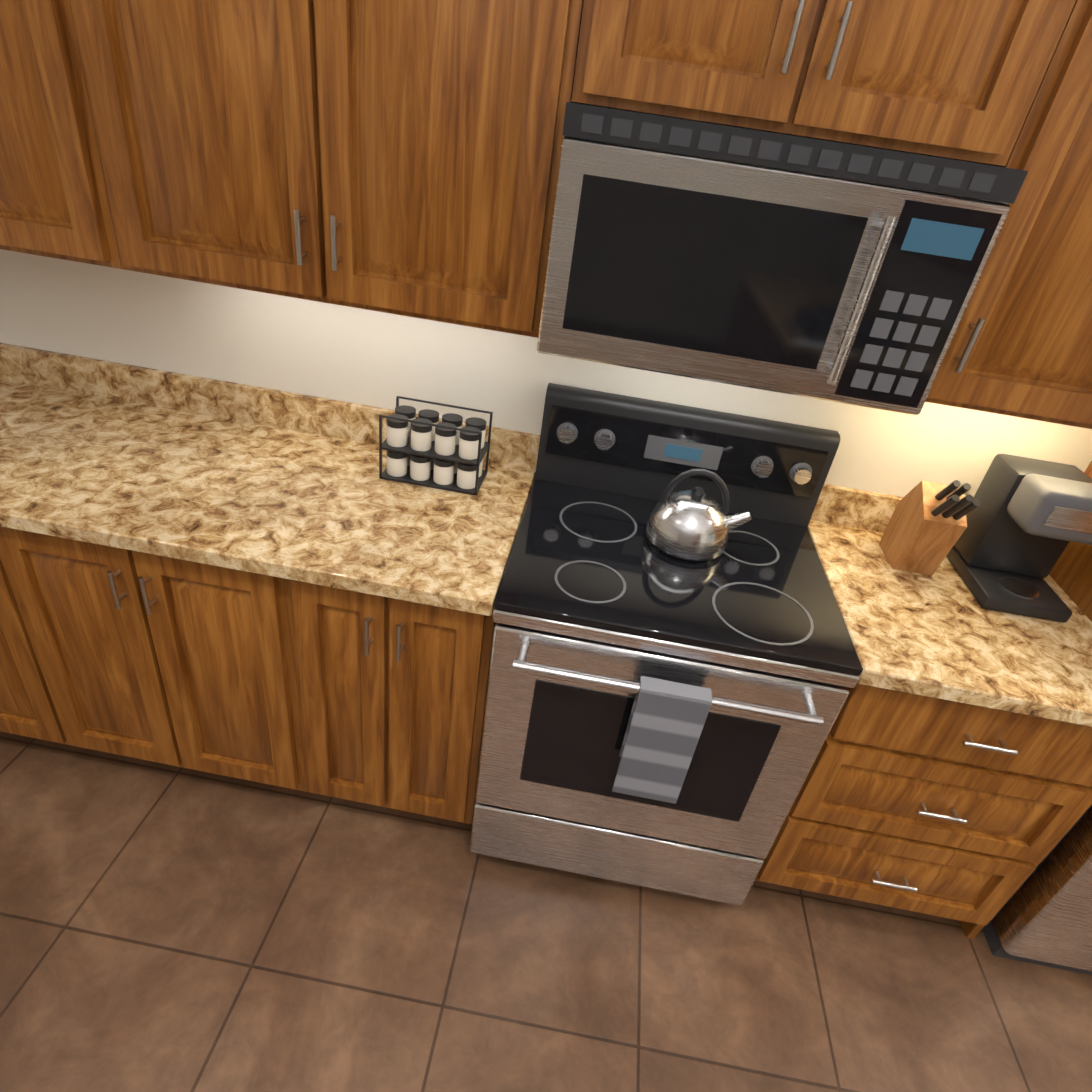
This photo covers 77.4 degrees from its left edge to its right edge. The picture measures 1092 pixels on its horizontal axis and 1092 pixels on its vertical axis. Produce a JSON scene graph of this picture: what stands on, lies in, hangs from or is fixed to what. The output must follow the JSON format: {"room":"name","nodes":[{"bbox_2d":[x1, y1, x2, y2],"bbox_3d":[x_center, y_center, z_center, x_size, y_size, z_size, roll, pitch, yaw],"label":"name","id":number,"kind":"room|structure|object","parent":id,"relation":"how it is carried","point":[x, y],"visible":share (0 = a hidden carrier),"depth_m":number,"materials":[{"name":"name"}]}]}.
{"room":"kitchen","nodes":[
{"label":"kitchen","id":0,"kind":"room"},
{"bbox_2d":[0,732,1091,1091],"bbox_3d":[-0.292,2.284,-0.242,6.400,0.100,6.780,10,32,2],"label":"floor","id":1,"kind":"structure","parent":0,"point":[168,928],"depth_m":1.68,"materials":[{"name":"tile"}]},
{"bbox_2d":[0,527,87,748],"bbox_3d":[-1.560,0.082,2.006,0.742,0.870,0.617,10,32,2],"label":"base cabinet","id":2,"kind":"object","parent":1,"relation":"on","point":[35,703],"depth_m":1.75,"materials":[{"name":"brown wood"}]},
{"bbox_2d":[12,529,306,791],"bbox_3d":[-0.953,0.190,1.979,0.741,0.870,0.617,10,32,2],"label":"base cabinet","id":3,"kind":"object","parent":1,"relation":"on","point":[156,658],"depth_m":1.66,"materials":[{"name":"brown wood"}]},
{"bbox_2d":[0,379,535,615],"bbox_3d":[-0.970,-0.195,1.726,1.829,0.040,0.649,10,32,2],"label":"countertop","id":4,"kind":"structure","parent":3,"relation":"on","point":[311,508],"depth_m":1.62,"materials":[{"name":"stone"}]},
{"bbox_2d":[379,396,492,495],"bbox_3d":[-0.288,-0.265,1.790,0.260,0.178,0.146,10,32,2],"label":"spice rack","id":5,"kind":"object","parent":4,"relation":"on","point":[425,448],"visible":1,"depth_m":1.76,"materials":[{"name":"black metal"}]},
{"bbox_2d":[287,579,494,823],"bbox_3d":[-0.358,0.305,1.939,0.469,0.870,0.650,10,32,2],"label":"base cabinet","id":6,"kind":"object","parent":1,"relation":"on","point":[392,694],"visible":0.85,"depth_m":1.64,"materials":[{"name":"brown wood"}]},
{"bbox_2d":[470,383,862,905],"bbox_3d":[0.262,0.304,1.800,0.756,1.175,0.714,10,32,2],"label":"range","id":7,"kind":"object","parent":1,"relation":"on","point":[603,603],"visible":1,"depth_m":1.61,"materials":[{"name":"silver metal"}]},
{"bbox_2d":[612,676,711,803],"bbox_3d":[0.244,0.424,1.468,0.145,0.323,0.038,10,32,2],"label":"hanging towel","id":8,"kind":"object","parent":7,"relation":"hanging from","point":[666,723],"visible":0.96,"depth_m":1.44,"materials":[{"name":"fabric"}]},
{"bbox_2d":[646,469,751,560],"bbox_3d":[0.377,-0.091,1.641,0.241,0.203,0.200,10,32,2],"label":"kettle","id":9,"kind":"object","parent":7,"relation":"on","point":[696,524],"visible":1,"depth_m":1.60,"materials":[{"name":"silver metal"}]},
{"bbox_2d":[755,683,1091,925],"bbox_3d":[0.936,0.536,1.883,0.638,0.870,0.650,10,32,2],"label":"base cabinet","id":10,"kind":"object","parent":1,"relation":"on","point":[964,812],"visible":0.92,"depth_m":1.58,"materials":[{"name":"brown wood"}]},
{"bbox_2d":[807,520,1091,726],"bbox_3d":[0.993,0.154,1.641,0.638,0.040,0.649,10,32,2],"label":"countertop","id":11,"kind":"structure","parent":10,"relation":"on","point":[941,633],"depth_m":1.51,"materials":[{"name":"stone"}]},
{"bbox_2d":[879,480,980,575],"bbox_3d":[0.946,-0.056,1.668,0.100,0.268,0.202,10,32,2],"label":"knife block","id":12,"kind":"object","parent":11,"relation":"on","point":[926,527],"visible":1,"depth_m":1.65,"materials":[{"name":"brown wood"}]},
{"bbox_2d":[947,454,1091,622],"bbox_3d":[1.168,-0.029,1.640,0.200,0.310,0.260,10,32,2],"label":"coffee maker","id":13,"kind":"object","parent":11,"relation":"on","point":[1029,520],"visible":0.92,"depth_m":1.63,"materials":[{"name":"black plastic"}]},
{"bbox_2d":[960,461,1091,938],"bbox_3d":[1.357,-0.033,1.512,0.019,2.322,0.577,10,32,2],"label":"end panel","id":14,"kind":"object","parent":1,"relation":"on","point":[1070,573],"visible":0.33,"depth_m":1.73,"materials":[{"name":"brown wood"}]},
{"bbox_2d":[982,805,1091,974],"bbox_3d":[1.799,0.352,1.577,0.910,1.720,0.658,10,32,2],"label":"refrigerator","id":15,"kind":"object","parent":1,"relation":"on","point":[1043,916],"visible":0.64,"depth_m":1.73,"materials":[{"name":"grey metal"}]},
{"bbox_2d":[0,249,1091,496],"bbox_3d":[0.312,-0.611,1.781,6.400,2.740,0.200,10,32,2],"label":"wall","id":16,"kind":"structure","parent":0,"point":[238,335],"depth_m":1.83,"materials":[{"name":"paint"}]},
{"bbox_2d":[0,0,121,268],"bbox_3d":[-1.283,-1.155,1.343,0.909,0.975,0.383,10,32,2],"label":"upper cabinet","id":17,"kind":"object","parent":16,"relation":"attached to","point":[54,201],"visible":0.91,"depth_m":1.34,"materials":[{"name":"brown wood"}]},
{"bbox_2d":[0,343,539,471],"bbox_3d":[-0.920,-0.419,1.953,1.829,0.104,0.021,10,32,2],"label":"backsplash","id":18,"kind":"structure","parent":16,"relation":"attached to","point":[233,401],"depth_m":1.94,"materials":[{"name":"stone"}]},
{"bbox_2d":[69,0,583,337],"bbox_3d":[-0.383,-0.994,1.304,0.919,0.975,0.383,10,32,2],"label":"upper cabinet","id":19,"kind":"object","parent":16,"relation":"attached to","point":[399,157],"visible":0.98,"depth_m":1.28,"materials":[{"name":"brown wood"}]},
{"bbox_2d":[571,0,1075,165],"bbox_3d":[0.470,-1.022,1.155,0.758,0.555,0.383,10,32,2],"label":"upper cabinet","id":20,"kind":"object","parent":16,"relation":"attached to","point":[960,80],"visible":0.98,"depth_m":1.12,"materials":[{"name":"brown wood"}]},
{"bbox_2d":[537,102,1027,414],"bbox_3d":[0.403,-0.588,1.383,0.756,0.425,0.466,10,32,2],"label":"microwave","id":21,"kind":"object","parent":20,"relation":"attached to","point":[851,274],"visible":1,"depth_m":1.21,"materials":[{"name":"silver metal"}]},
{"bbox_2d":[810,484,902,531],"bbox_3d":[1.043,-0.069,1.867,0.638,0.104,0.021,10,32,2],"label":"backsplash","id":22,"kind":"structure","parent":16,"relation":"attached to","point":[856,508],"depth_m":1.86,"materials":[{"name":"stone"}]},
{"bbox_2d":[925,0,1091,428],"bbox_3d":[1.132,-0.724,1.237,0.638,0.975,0.383,10,32,2],"label":"upper cabinet","id":23,"kind":"object","parent":16,"relation":"attached to","point":[1021,345],"visible":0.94,"depth_m":1.24,"materials":[{"name":"brown wood"}]}
]}

